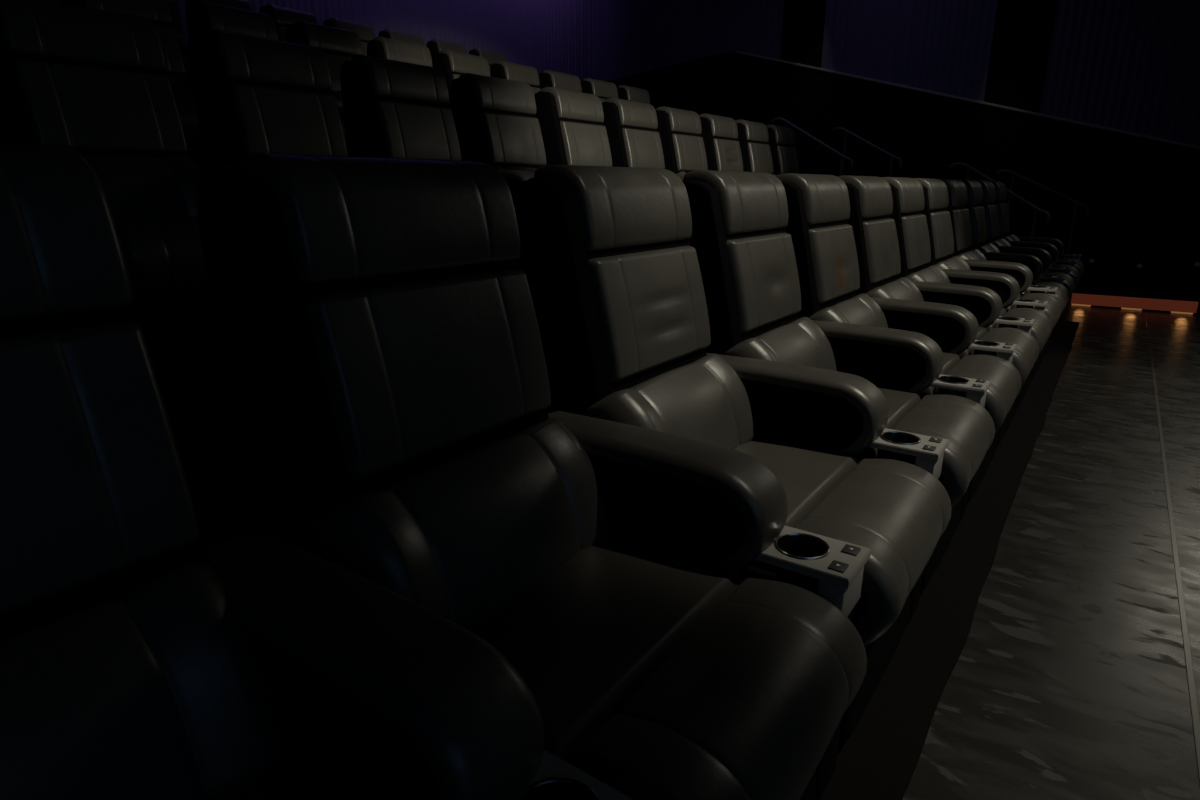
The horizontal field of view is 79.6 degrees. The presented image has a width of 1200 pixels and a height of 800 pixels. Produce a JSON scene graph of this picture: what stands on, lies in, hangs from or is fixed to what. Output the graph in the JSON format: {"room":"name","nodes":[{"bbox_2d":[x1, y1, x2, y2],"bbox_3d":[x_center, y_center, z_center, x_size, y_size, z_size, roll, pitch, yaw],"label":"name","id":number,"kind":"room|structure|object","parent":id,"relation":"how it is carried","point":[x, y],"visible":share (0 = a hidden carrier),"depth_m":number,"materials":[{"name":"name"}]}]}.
{"room":"auditorium","nodes":[
{"label":"auditorium","id":0,"kind":"room"},
{"bbox_2d":[156,362,251,548],"bbox_3d":[-0.567,-0.066,3.573,2.060,0.760,12.020,11,20,34],"label":"floor","id":1,"kind":"structure","parent":0,"point":[194,398],"depth_m":1.65,"materials":[{"name":"black carpet"}]},
{"bbox_2d":[0,0,234,373],"bbox_3d":[-1.525,-0.765,2.506,0.945,1.176,0.699,11,20,34],"label":"recliner","id":2,"kind":"object","parent":1,"relation":"on","point":[95,84],"visible":0.48,"depth_m":2.44,"materials":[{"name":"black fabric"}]},
{"bbox_2d":[12,58,187,154],"bbox_3d":[-1.765,-1.025,2.568,0.140,0.298,0.500,11,20,34],"label":"cushion","id":3,"kind":"object","parent":2,"relation":"on","point":[80,106],"depth_m":2.51,"materials":[{"name":"black leather"}]},
{"bbox_2d":[79,154,204,220],"bbox_3d":[-1.678,-0.733,2.546,0.205,0.269,0.570,11,20,34],"label":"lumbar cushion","id":4,"kind":"object","parent":2,"relation":"on","point":[135,186],"depth_m":2.55,"materials":[{"name":"black leather"}]},
{"bbox_2d":[188,29,347,163],"bbox_3d":[-1.110,-0.933,3.070,0.945,1.176,0.699,11,20,34],"label":"recliner","id":5,"kind":"object","parent":1,"relation":"on","point":[253,95],"visible":0.39,"depth_m":3.00,"materials":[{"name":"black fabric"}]},
{"bbox_2d":[228,83,347,156],"bbox_3d":[-1.350,-1.193,3.132,0.140,0.298,0.500,11,20,34],"label":"cushion","id":6,"kind":"object","parent":5,"relation":"on","point":[267,118],"depth_m":3.07,"materials":[{"name":"black leather"}]},
{"bbox_2d":[340,55,533,202],"bbox_3d":[-0.694,-1.100,3.634,0.945,1.176,0.699,11,20,34],"label":"recliner","id":7,"kind":"object","parent":1,"relation":"on","point":[394,109],"visible":0.34,"depth_m":3.56,"materials":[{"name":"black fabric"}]},
{"bbox_2d":[375,100,461,160],"bbox_3d":[-0.934,-1.360,3.696,0.140,0.298,0.500,11,20,34],"label":"cushion","id":8,"kind":"object","parent":7,"relation":"on","point":[406,129],"depth_m":3.63,"materials":[{"name":"black leather"}]},
{"bbox_2d":[450,73,546,173],"bbox_3d":[-0.279,-1.268,4.197,0.945,1.176,0.699,11,20,34],"label":"recliner","id":9,"kind":"object","parent":1,"relation":"on","point":[497,125],"visible":0.27,"depth_m":4.11,"materials":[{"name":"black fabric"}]},
{"bbox_2d":[480,112,546,166],"bbox_3d":[-0.519,-1.528,4.259,0.140,0.298,0.500,11,20,34],"label":"cushion","id":10,"kind":"object","parent":9,"relation":"on","point":[509,139],"depth_m":4.20,"materials":[{"name":"black leather"}]},
{"bbox_2d":[492,165,536,173],"bbox_3d":[-0.432,-1.236,4.237,0.205,0.269,0.570,11,20,34],"label":"lumbar cushion","id":11,"kind":"object","parent":9,"relation":"on","point":[531,168],"depth_m":4.20,"materials":[{"name":"black leather"}]},
{"bbox_2d":[534,87,611,166],"bbox_3d":[0.137,-1.435,4.761,0.945,1.176,0.699,11,20,34],"label":"recliner","id":12,"kind":"object","parent":1,"relation":"on","point":[573,131],"visible":0.33,"depth_m":4.66,"materials":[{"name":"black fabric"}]},
{"bbox_2d":[560,121,611,166],"bbox_3d":[-0.103,-1.696,4.823,0.140,0.298,0.500,11,20,34],"label":"cushion","id":13,"kind":"object","parent":12,"relation":"on","point":[583,143],"depth_m":4.76,"materials":[{"name":"black leather"}]},
{"bbox_2d":[602,98,683,180],"bbox_3d":[0.552,-1.603,5.325,0.945,1.176,0.699,11,20,34],"label":"recliner","id":14,"kind":"object","parent":1,"relation":"on","point":[634,139],"visible":0.24,"depth_m":5.23,"materials":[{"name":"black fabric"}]},
{"bbox_2d":[622,128,664,168],"bbox_3d":[0.312,-1.863,5.387,0.140,0.298,0.500,11,20,34],"label":"cushion","id":15,"kind":"object","parent":14,"relation":"on","point":[642,147],"depth_m":5.32,"materials":[{"name":"black leather"}]},
{"bbox_2d":[656,106,707,174],"bbox_3d":[0.968,-1.771,5.888,0.945,1.176,0.699,11,20,34],"label":"recliner","id":16,"kind":"object","parent":1,"relation":"on","point":[679,130],"visible":0.34,"depth_m":5.79,"materials":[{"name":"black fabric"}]},
{"bbox_2d":[672,134,707,170],"bbox_3d":[0.727,-2.031,5.950,0.140,0.298,0.500,11,20,34],"label":"cushion","id":17,"kind":"object","parent":16,"relation":"on","point":[689,152],"depth_m":5.88,"materials":[{"name":"black leather"}]},
{"bbox_2d":[699,114,742,171],"bbox_3d":[1.383,-1.938,6.452,0.945,1.176,0.699,11,20,34],"label":"recliner","id":18,"kind":"object","parent":1,"relation":"on","point":[719,134],"visible":0.23,"depth_m":6.36,"materials":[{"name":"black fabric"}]},
{"bbox_2d":[713,138,742,171],"bbox_3d":[1.143,-2.198,6.514,0.140,0.298,0.500,11,20,34],"label":"cushion","id":19,"kind":"object","parent":18,"relation":"on","point":[727,151],"depth_m":6.44,"materials":[{"name":"black leather"}]},
{"bbox_2d":[735,120,775,175],"bbox_3d":[1.798,-2.106,7.016,0.945,1.176,0.699,11,20,34],"label":"recliner","id":20,"kind":"object","parent":1,"relation":"on","point":[753,137],"visible":0.29,"depth_m":6.92,"materials":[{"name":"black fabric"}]},
{"bbox_2d":[748,142,772,173],"bbox_3d":[1.558,-2.366,7.078,0.140,0.298,0.500,11,20,34],"label":"cushion","id":21,"kind":"object","parent":20,"relation":"on","point":[759,153],"depth_m":7.00,"materials":[{"name":"black leather"}]},
{"bbox_2d":[766,125,798,174],"bbox_3d":[2.214,-2.273,7.580,0.945,1.176,0.699,11,20,34],"label":"recliner","id":22,"kind":"object","parent":1,"relation":"on","point":[781,141],"visible":0.28,"depth_m":7.48,"materials":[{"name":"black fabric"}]},
{"bbox_2d":[777,146,798,173],"bbox_3d":[1.974,-2.534,7.641,0.140,0.298,0.500,11,20,34],"label":"cushion","id":23,"kind":"object","parent":22,"relation":"on","point":[787,159],"depth_m":7.56,"materials":[{"name":"black leather"}]},
{"bbox_2d":[175,0,588,80],"bbox_3d":[-3.756,-5.030,7.303,0.019,4.550,12.490,11,20,34],"label":"wall","id":24,"kind":"structure","parent":0,"point":[542,35],"depth_m":10.37,"materials":[{"name":"paint"}]},
{"bbox_2d":[622,0,1057,112],"bbox_3d":[6.309,-4.382,8.195,16.200,6.400,0.200,11,20,34],"label":"wall","id":25,"kind":"structure","parent":0,"point":[1024,28],"depth_m":8.99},
{"bbox_2d":[588,0,1199,258],"bbox_3d":[4.694,-4.626,9.102,11.920,6.350,0.130,11,20,34],"label":"wall","id":26,"kind":"structure","parent":0,"point":[1139,192],"depth_m":9.26,"materials":[{"name":"black paint"}]},
{"bbox_2d":[736,51,1199,148],"bbox_3d":[5.819,-3.313,8.648,9.150,2.461,0.146,11,20,34],"label":"trim","id":27,"kind":"structure","parent":26,"relation":"attached to","point":[739,52],"depth_m":9.12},
{"bbox_2d":[820,320,1078,799],"bbox_3d":[0.775,0.389,2.681,1.269,0.016,11.960,11,20,34],"label":"floor","id":28,"kind":"structure","parent":0,"point":[879,760],"depth_m":1.91,"materials":[{"name":"black carpet"}]},
{"bbox_2d":[0,144,632,799],"bbox_3d":[-0.466,0.362,0.681,0.945,1.176,0.699,11,20,34],"label":"recliner","id":29,"kind":"object","parent":28,"relation":"on","point":[139,660],"visible":1,"depth_m":0.81,"materials":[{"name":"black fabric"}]},
{"bbox_2d":[0,321,198,616],"bbox_3d":[-0.706,0.102,0.743,0.140,0.298,0.500,11,20,34],"label":"cushion","id":30,"kind":"object","parent":29,"relation":"on","point":[96,505],"depth_m":0.83,"materials":[{"name":"black leather"}]},
{"bbox_2d":[0,563,285,799],"bbox_3d":[-0.618,0.394,0.721,0.205,0.269,0.570,11,20,34],"label":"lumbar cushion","id":31,"kind":"object","parent":29,"relation":"on","point":[136,681],"depth_m":0.81,"materials":[{"name":"black leather"}]},
{"bbox_2d":[203,745,364,799],"bbox_3d":[-0.496,0.536,0.673,0.462,0.078,0.570,11,20,34],"label":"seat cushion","id":32,"kind":"object","parent":29,"relation":"on","point":[284,772],"depth_m":0.85,"materials":[{"name":"black leather"}]},
{"bbox_2d":[198,154,870,799],"bbox_3d":[-0.050,0.194,1.245,0.945,1.176,0.699,11,20,34],"label":"recliner","id":33,"kind":"object","parent":28,"relation":"on","point":[384,369],"visible":0.94,"depth_m":1.16,"materials":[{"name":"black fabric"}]},
{"bbox_2d":[306,269,550,479],"bbox_3d":[-0.290,-0.066,1.307,0.140,0.298,0.500,11,20,34],"label":"cushion","id":34,"kind":"object","parent":33,"relation":"on","point":[412,374],"depth_m":1.22,"materials":[{"name":"black leather"}]},
{"bbox_2d":[303,418,609,627],"bbox_3d":[-0.203,0.227,1.285,0.205,0.269,0.570,11,20,34],"label":"lumbar cushion","id":35,"kind":"object","parent":33,"relation":"on","point":[467,530],"depth_m":1.20,"materials":[{"name":"black leather"}]},
{"bbox_2d":[465,533,742,763],"bbox_3d":[-0.080,0.369,1.237,0.462,0.078,0.570,11,20,34],"label":"seat cushion","id":36,"kind":"object","parent":33,"relation":"on","point":[587,630],"depth_m":1.16,"materials":[{"name":"black leather"}]},
{"bbox_2d":[514,165,951,743],"bbox_3d":[0.365,0.027,1.809,0.945,1.176,0.699,11,20,34],"label":"recliner","id":37,"kind":"object","parent":28,"relation":"on","point":[609,263],"visible":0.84,"depth_m":1.72,"materials":[{"name":"black leather"}]},
{"bbox_2d":[588,246,710,382],"bbox_3d":[0.125,-0.234,1.871,0.140,0.298,0.500,11,20,34],"label":"cushion","id":38,"kind":"object","parent":37,"relation":"on","point":[648,304],"depth_m":1.79,"materials":[{"name":"black leather"}]},
{"bbox_2d":[585,353,755,449],"bbox_3d":[0.212,0.059,1.848,0.205,0.269,0.570,11,20,34],"label":"lumbar cushion","id":39,"kind":"object","parent":37,"relation":"on","point":[710,398],"depth_m":1.81,"materials":[{"name":"black leather"}]},
{"bbox_2d":[734,437,857,527],"bbox_3d":[0.335,0.201,1.800,0.462,0.078,0.570,11,20,34],"label":"seat cushion","id":40,"kind":"object","parent":37,"relation":"on","point":[808,469],"depth_m":1.81,"materials":[{"name":"black leather"}]},
{"bbox_2d":[683,170,994,590],"bbox_3d":[0.781,-0.141,2.372,0.945,1.176,0.699,11,20,34],"label":"recliner","id":41,"kind":"object","parent":28,"relation":"on","point":[742,244],"visible":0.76,"depth_m":2.30,"materials":[{"name":"black leather"}]},
{"bbox_2d":[727,233,800,333],"bbox_3d":[0.541,-0.401,2.434,0.140,0.298,0.500,11,20,34],"label":"cushion","id":42,"kind":"object","parent":41,"relation":"on","point":[762,270],"depth_m":2.35,"materials":[{"name":"black leather"}]},
{"bbox_2d":[723,317,836,370],"bbox_3d":[0.628,-0.109,2.412,0.205,0.269,0.570,11,20,34],"label":"lumbar cushion","id":43,"kind":"object","parent":41,"relation":"on","point":[791,340],"depth_m":2.37,"materials":[{"name":"black leather"}]},
{"bbox_2d":[859,387,920,456],"bbox_3d":[0.750,0.034,2.364,0.462,0.078,0.570,11,20,34],"label":"seat cushion","id":44,"kind":"object","parent":41,"relation":"on","point":[901,401],"depth_m":2.31,"materials":[{"name":"black leather"}]},
{"bbox_2d":[776,173,1021,502],"bbox_3d":[1.196,-0.309,2.936,0.945,1.176,0.699,11,20,34],"label":"recliner","id":45,"kind":"object","parent":28,"relation":"on","point":[824,246],"visible":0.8,"depth_m":2.88,"materials":[{"name":"black leather"}]},
{"bbox_2d":[809,224,859,303],"bbox_3d":[0.956,-0.569,2.998,0.140,0.298,0.500,11,20,34],"label":"cushion","id":46,"kind":"object","parent":45,"relation":"on","point":[832,247],"depth_m":2.91,"materials":[{"name":"leather"}]},
{"bbox_2d":[809,293,887,327],"bbox_3d":[1.043,-0.276,2.976,0.205,0.269,0.570,11,20,34],"label":"lumbar cushion","id":47,"kind":"object","parent":45,"relation":"on","point":[861,309],"depth_m":2.93,"materials":[{"name":"black leather"}]},
{"bbox_2d":[918,352,959,396],"bbox_3d":[1.166,-0.134,2.928,0.462,0.078,0.570,11,20,34],"label":"seat cushion","id":48,"kind":"object","parent":45,"relation":"on","point":[951,360],"depth_m":2.82,"materials":[{"name":"black leather"}]},
{"bbox_2d":[837,175,1038,445],"bbox_3d":[1.611,-0.476,3.500,0.945,1.176,0.699,11,20,34],"label":"recliner","id":49,"kind":"object","parent":28,"relation":"on","point":[870,197],"visible":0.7,"depth_m":3.46,"materials":[{"name":"black leather"}]},
{"bbox_2d":[863,218,900,284],"bbox_3d":[1.371,-0.736,3.562,0.140,0.298,0.500,11,20,34],"label":"cushion","id":50,"kind":"object","parent":49,"relation":"on","point":[880,238],"depth_m":3.47,"materials":[{"name":"black leather"}]},
{"bbox_2d":[866,277,923,300],"bbox_3d":[1.459,-0.444,3.539,0.205,0.269,0.570,11,20,34],"label":"lumbar cushion","id":51,"kind":"object","parent":49,"relation":"on","point":[903,288],"depth_m":3.50,"materials":[{"name":"black leather"}]},
{"bbox_2d":[958,327,986,358],"bbox_3d":[1.581,-0.301,3.491,0.462,0.078,0.570,11,20,34],"label":"seat cushion","id":52,"kind":"object","parent":49,"relation":"on","point":[982,332],"depth_m":3.35,"materials":[{"name":"black leather"}]},
{"bbox_2d":[881,177,1051,406],"bbox_3d":[2.027,-0.644,4.063,0.945,1.176,0.699,11,20,34],"label":"recliner","id":53,"kind":"object","parent":28,"relation":"on","point":[907,193],"visible":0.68,"depth_m":4.03,"materials":[{"name":"black leather"}]},
{"bbox_2d":[902,214,930,269],"bbox_3d":[1.787,-0.904,4.125,0.140,0.298,0.500,11,20,34],"label":"cushion","id":54,"kind":"object","parent":53,"relation":"on","point":[915,233],"depth_m":4.03,"materials":[{"name":"black leather"}]},
{"bbox_2d":[906,265,950,282],"bbox_3d":[1.874,-0.611,4.103,0.205,0.269,0.570,11,20,34],"label":"lumbar cushion","id":55,"kind":"object","parent":53,"relation":"on","point":[923,273],"depth_m":4.06,"materials":[{"name":"black leather"}]},
{"bbox_2d":[985,308,1006,331],"bbox_3d":[1.997,-0.469,4.055,0.462,0.078,0.570,11,20,34],"label":"seat cushion","id":56,"kind":"object","parent":53,"relation":"on","point":[1003,313],"depth_m":3.74,"materials":[{"name":"black leather"}]},
{"bbox_2d":[914,178,1061,377],"bbox_3d":[2.442,-0.811,4.627,0.945,1.176,0.699,11,20,34],"label":"recliner","id":57,"kind":"object","parent":28,"relation":"on","point":[936,198],"visible":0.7,"depth_m":4.60,"materials":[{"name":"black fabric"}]},
{"bbox_2d":[931,211,953,259],"bbox_3d":[2.202,-1.071,4.689,0.140,0.298,0.500,11,20,34],"label":"cushion","id":58,"kind":"object","parent":57,"relation":"on","point":[941,224],"depth_m":4.58,"materials":[{"name":"black leather"}]},
{"bbox_2d":[935,256,970,269],"bbox_3d":[2.289,-0.779,4.667,0.205,0.269,0.570,11,20,34],"label":"lumbar cushion","id":59,"kind":"object","parent":57,"relation":"on","point":[943,262],"depth_m":4.62,"materials":[{"name":"black leather"}]},
{"bbox_2d":[1005,294,1020,311],"bbox_3d":[2.412,-0.637,4.619,0.462,0.078,0.570,11,20,34],"label":"seat cushion","id":60,"kind":"object","parent":57,"relation":"on","point":[1012,306],"depth_m":4.28,"materials":[{"name":"black leather"}]},
{"bbox_2d":[939,179,1068,355],"bbox_3d":[2.858,-0.979,5.191,0.945,1.176,0.699,11,20,34],"label":"recliner","id":61,"kind":"object","parent":28,"relation":"on","point":[957,190],"visible":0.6,"depth_m":5.17,"materials":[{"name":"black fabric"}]},
{"bbox_2d":[953,208,971,251],"bbox_3d":[2.618,-1.239,5.253,0.140,0.298,0.500,11,20,34],"label":"cushion","id":62,"kind":"object","parent":61,"relation":"on","point":[961,216],"depth_m":5.14,"materials":[{"name":"black leather"}]},
{"bbox_2d":[958,248,986,259],"bbox_3d":[2.705,-0.947,5.231,0.205,0.269,0.570,11,20,34],"label":"lumbar cushion","id":63,"kind":"object","parent":61,"relation":"on","point":[965,253],"depth_m":5.19,"materials":[{"name":"black leather"}]},
{"bbox_2d":[960,180,1075,337],"bbox_3d":[3.273,-1.147,5.754,0.945,1.176,0.699,11,20,34],"label":"recliner","id":64,"kind":"object","parent":28,"relation":"on","point":[974,188],"visible":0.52,"depth_m":5.74,"materials":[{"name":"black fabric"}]},
{"bbox_2d":[971,206,986,244],"bbox_3d":[3.033,-1.407,5.816,0.140,0.298,0.500,11,20,34],"label":"cushion","id":65,"kind":"object","parent":64,"relation":"on","point":[978,218],"depth_m":5.70,"materials":[{"name":"black leather"}]},
{"bbox_2d":[976,243,1000,252],"bbox_3d":[3.120,-1.114,5.794,0.205,0.269,0.570,11,20,34],"label":"lumbar cushion","id":66,"kind":"object","parent":64,"relation":"on","point":[989,247],"depth_m":5.77,"materials":[{"name":"black leather"}]},
{"bbox_2d":[975,180,1079,322],"bbox_3d":[3.688,-1.314,6.318,0.945,1.176,0.699,11,20,34],"label":"recliner","id":67,"kind":"object","parent":28,"relation":"on","point":[989,192],"visible":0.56,"depth_m":6.30,"materials":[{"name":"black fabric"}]},
{"bbox_2d":[986,204,999,239],"bbox_3d":[3.449,-1.574,6.380,0.140,0.298,0.500,11,20,34],"label":"cushion","id":68,"kind":"object","parent":67,"relation":"on","point":[992,219],"depth_m":6.26,"materials":[{"name":"black leather"}]},
{"bbox_2d":[990,238,1010,245],"bbox_3d":[3.536,-1.282,6.358,0.205,0.269,0.570,11,20,34],"label":"lumbar cushion","id":69,"kind":"object","parent":67,"relation":"on","point":[1001,241],"depth_m":6.31,"materials":[{"name":"black leather"}]},
{"bbox_2d":[990,181,1084,311],"bbox_3d":[4.104,-1.482,6.882,0.945,1.176,0.699,11,20,34],"label":"recliner","id":70,"kind":"object","parent":28,"relation":"on","point":[1001,194],"visible":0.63,"depth_m":6.87,"materials":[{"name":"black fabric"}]},
{"bbox_2d":[998,203,1009,234],"bbox_3d":[3.864,-1.742,6.944,0.140,0.298,0.500,11,20,34],"label":"cushion","id":71,"kind":"object","parent":70,"relation":"on","point":[1003,212],"depth_m":6.81,"materials":[{"name":"black leather"}]},
{"bbox_2d":[1002,234,1020,240],"bbox_3d":[3.951,-1.449,6.922,0.205,0.269,0.570,11,20,34],"label":"lumbar cushion","id":72,"kind":"object","parent":70,"relation":"on","point":[1011,237],"depth_m":6.90,"materials":[{"name":"black leather"}]},
{"bbox_2d":[902,292,1199,799],"bbox_3d":[4.862,0.828,1.550,9.500,0.200,14.700,11,20,34],"label":"floor","id":73,"kind":"structure","parent":0,"point":[1068,680],"depth_m":2.03,"materials":[{"name":"wood"}]},
{"bbox_2d":[1145,313,1199,784],"bbox_3d":[1.655,0.579,2.051,0.014,0.012,11.900,11,20,34],"label":"trim","id":74,"kind":"structure","parent":73,"relation":"on","point":[1185,634],"depth_m":2.07,"materials":[{"name":"grey metal"}]},
{"bbox_3d":[2.166,-2.582,10.071,7.550,1.880,2.480,11,20,34],"label":"stairs","id":75,"kind":"structure","parent":73,"relation":"on","visible":0},
{"bbox_2d":[771,117,852,175],"bbox_3d":[2.484,-2.754,8.560,1.037,1.176,0.034,11,20,34],"label":"handrail","id":76,"kind":"object","parent":75,"relation":"on","point":[785,121],"visible":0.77,"depth_m":8.41,"materials":[{"name":"metal"}]},
{"bbox_2d":[832,127,902,176],"bbox_3d":[3.561,-2.994,9.739,0.967,1.340,0.034,11,20,34],"label":"handrail","id":77,"kind":"object","parent":75,"relation":"on","point":[846,131],"visible":0.82,"depth_m":9.60,"materials":[{"name":"metal"}]},
{"bbox_2d":[950,162,1050,236],"bbox_3d":[4.153,-1.886,7.588,1.005,1.187,0.034,11,20,34],"label":"handrail","id":78,"kind":"object","parent":75,"relation":"on","point":[967,166],"visible":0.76,"depth_m":7.41,"materials":[{"name":"metal"}]},
{"bbox_2d":[996,169,1089,252],"bbox_3d":[5.286,-2.106,8.732,1.031,1.330,0.034,11,20,34],"label":"handrail","id":79,"kind":"object","parent":75,"relation":"on","point":[1013,173],"visible":0.84,"depth_m":8.57,"materials":[{"name":"metal"}]},
{"bbox_2d":[1068,246,1199,291],"bbox_3d":[6.074,-1.486,8.067,1.390,0.320,1.340,11,20,34],"label":"floor","id":80,"kind":"structure","parent":0,"point":[1168,269],"depth_m":7.61,"materials":[{"name":"black carpet"}]},
{"bbox_2d":[1070,283,1199,314],"bbox_3d":[5.700,-1.198,7.809,1.160,0.116,2.310,11,20,34],"label":"step","id":81,"kind":"structure","parent":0,"point":[1081,288],"depth_m":7.18,"materials":[{"name":"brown wood"}]},
{"bbox_2d":[1071,293,1197,314],"bbox_3d":[5.060,-0.918,6.856,0.980,0.114,0.050,11,20,34],"label":"light strip","id":82,"kind":"object","parent":81,"relation":"attached to","point":[1129,303],"visible":0.9,"depth_m":6.82,"materials":[{"name":"brown"}]},
{"bbox_3d":[-2.249,-0.673,4.633,2.060,1.320,12.020,11,20,34],"label":"floor","id":83,"kind":"structure","parent":0,"visible":0},
{"bbox_2d":[60,0,205,164],"bbox_3d":[-2.584,-1.892,4.332,0.945,1.176,0.699,11,20,34],"label":"recliner","id":84,"kind":"object","parent":83,"relation":"on","point":[158,12],"visible":0.23,"depth_m":4.41,"materials":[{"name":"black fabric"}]},
{"bbox_2d":[154,24,185,74],"bbox_3d":[-2.825,-2.152,4.394,0.140,0.298,0.500,11,20,34],"label":"cushion","id":85,"kind":"object","parent":84,"relation":"on","point":[174,63],"depth_m":4.51,"materials":[{"name":"black leather"}]},
{"bbox_2d":[168,75,194,101],"bbox_3d":[-2.737,-1.860,4.371,0.205,0.269,0.570,11,20,34],"label":"lumbar cushion","id":86,"kind":"object","parent":84,"relation":"on","point":[182,87],"depth_m":4.48,"materials":[{"name":"black leather"}]},
{"bbox_2d":[186,1,348,156],"bbox_3d":[-2.169,-2.060,4.895,0.945,1.176,0.699,11,20,34],"label":"recliner","id":87,"kind":"object","parent":83,"relation":"on","point":[202,16],"visible":0.1,"depth_m":4.82,"materials":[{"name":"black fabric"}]},
{"bbox_2d":[286,21,362,94],"bbox_3d":[-1.754,-2.227,5.459,0.945,1.176,0.699,11,20,34],"label":"recliner","id":88,"kind":"object","parent":83,"relation":"on","point":[338,45],"visible":0.11,"depth_m":5.42,"materials":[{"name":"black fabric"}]},
{"bbox_2d":[323,52,352,93],"bbox_3d":[-1.994,-2.487,5.521,0.140,0.298,0.500,11,20,34],"label":"cushion","id":89,"kind":"object","parent":88,"relation":"on","point":[334,59],"depth_m":5.45,"materials":[{"name":"black leather"}]},
{"bbox_2d":[367,37,431,66],"bbox_3d":[-1.338,-2.395,6.023,0.945,1.176,0.699,11,20,34],"label":"recliner","id":90,"kind":"object","parent":83,"relation":"on","point":[379,47],"visible":0.18,"depth_m":5.94,"materials":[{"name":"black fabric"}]},
{"bbox_2d":[434,50,489,108],"bbox_3d":[-0.923,-2.562,6.586,0.945,1.176,0.699,11,20,34],"label":"recliner","id":91,"kind":"object","parent":83,"relation":"on","point":[453,64],"visible":0.17,"depth_m":6.45,"materials":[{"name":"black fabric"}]},
{"bbox_2d":[490,61,540,94],"bbox_3d":[-0.507,-2.730,7.150,0.945,1.176,0.699,11,20,34],"label":"recliner","id":92,"kind":"object","parent":83,"relation":"on","point":[499,69],"visible":0.21,"depth_m":7.08,"materials":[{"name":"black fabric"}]},
{"bbox_2d":[531,87,540,94],"bbox_3d":[-0.748,-2.990,7.212,0.140,0.298,0.500,11,20,34],"label":"cushion","id":93,"kind":"object","parent":92,"relation":"on","point":[535,89],"depth_m":7.29,"materials":[{"name":"black leather"}]},
{"bbox_2d":[538,70,581,91],"bbox_3d":[-0.092,-2.898,7.714,0.945,1.176,0.699,11,20,34],"label":"recliner","id":94,"kind":"object","parent":83,"relation":"on","point":[547,78],"visible":0.14,"depth_m":7.61,"materials":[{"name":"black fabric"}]},
{"bbox_2d":[580,78,617,102],"bbox_3d":[0.323,-3.065,8.277,0.945,1.176,0.699,11,20,34],"label":"recliner","id":95,"kind":"object","parent":83,"relation":"on","point":[604,90],"visible":0.12,"depth_m":8.19,"materials":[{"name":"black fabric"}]},
{"bbox_2d":[617,85,649,103],"bbox_3d":[0.739,-3.233,8.841,0.945,1.176,0.699,11,20,34],"label":"recliner","id":96,"kind":"object","parent":83,"relation":"on","point":[625,92],"visible":0.19,"depth_m":8.74,"materials":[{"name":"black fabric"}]},
{"bbox_3d":[-4.014,-1.297,5.748,2.260,1.880,12.020,11,20,34],"label":"floor","id":97,"kind":"structure","parent":0,"visible":0},
{"bbox_2d":[259,4,317,41],"bbox_3d":[-2.813,-3.354,7.284,0.945,1.176,0.699,11,20,34],"label":"recliner","id":98,"kind":"object","parent":97,"relation":"on","point":[282,17],"visible":0.15,"depth_m":7.17,"materials":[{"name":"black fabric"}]},
{"bbox_2d":[276,26,286,41],"bbox_3d":[-3.053,-3.614,7.346,0.140,0.298,0.500,11,20,34],"label":"cushion","id":99,"kind":"object","parent":98,"relation":"on","point":[281,30],"depth_m":7.14,"materials":[{"name":"black leather"}]},
{"bbox_2d":[323,17,374,55],"bbox_3d":[-2.398,-3.522,7.848,0.945,1.176,0.699,11,20,34],"label":"recliner","id":100,"kind":"object","parent":97,"relation":"on","point":[366,33],"visible":0.09,"depth_m":7.86,"materials":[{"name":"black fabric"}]},
{"bbox_2d":[361,42,366,55],"bbox_3d":[-2.638,-3.782,7.910,0.140,0.298,0.500,11,20,34],"label":"cushion","id":101,"kind":"object","parent":100,"relation":"on","point":[364,44],"depth_m":7.91,"materials":[{"name":"black leather"}]},
{"bbox_2d":[378,29,423,44],"bbox_3d":[-1.982,-3.689,8.412,0.945,1.176,0.699,11,20,34],"label":"recliner","id":102,"kind":"object","parent":97,"relation":"on","point":[387,33],"visible":0.12,"depth_m":8.34,"materials":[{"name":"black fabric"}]},
{"bbox_2d":[426,39,467,66],"bbox_3d":[-1.567,-3.857,8.975,0.945,1.176,0.699,11,20,34],"label":"recliner","id":103,"kind":"object","parent":97,"relation":"on","point":[435,46],"visible":0.1,"depth_m":8.83,"materials":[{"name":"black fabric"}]},
{"bbox_2d":[469,48,505,67],"bbox_3d":[-1.151,-4.024,9.539,0.945,1.176,0.699,11,20,34],"label":"recliner","id":104,"kind":"object","parent":97,"relation":"on","point":[492,57],"visible":0.12,"depth_m":9.47,"materials":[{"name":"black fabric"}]},
{"bbox_3d":[-3.644,-3.019,6.157,0.945,1.176,0.699,11,20,34],"label":"recliner","id":105,"kind":"object","parent":97,"relation":"on","visible":0},
{"bbox_2d":[169,6,184,40],"bbox_3d":[-3.884,-3.279,6.219,0.140,0.298,0.500,11,20,34],"label":"cushion","id":106,"kind":"object","parent":105,"relation":"on","point":[176,22],"depth_m":6.35,"materials":[{"name":"black leather"}]},
{"bbox_2d":[178,40,187,56],"bbox_3d":[-3.797,-2.986,6.197,0.205,0.269,0.570,11,20,34],"label":"lumbar cushion","id":107,"kind":"object","parent":105,"relation":"on","point":[183,46],"depth_m":6.31,"materials":[{"name":"black leather"}]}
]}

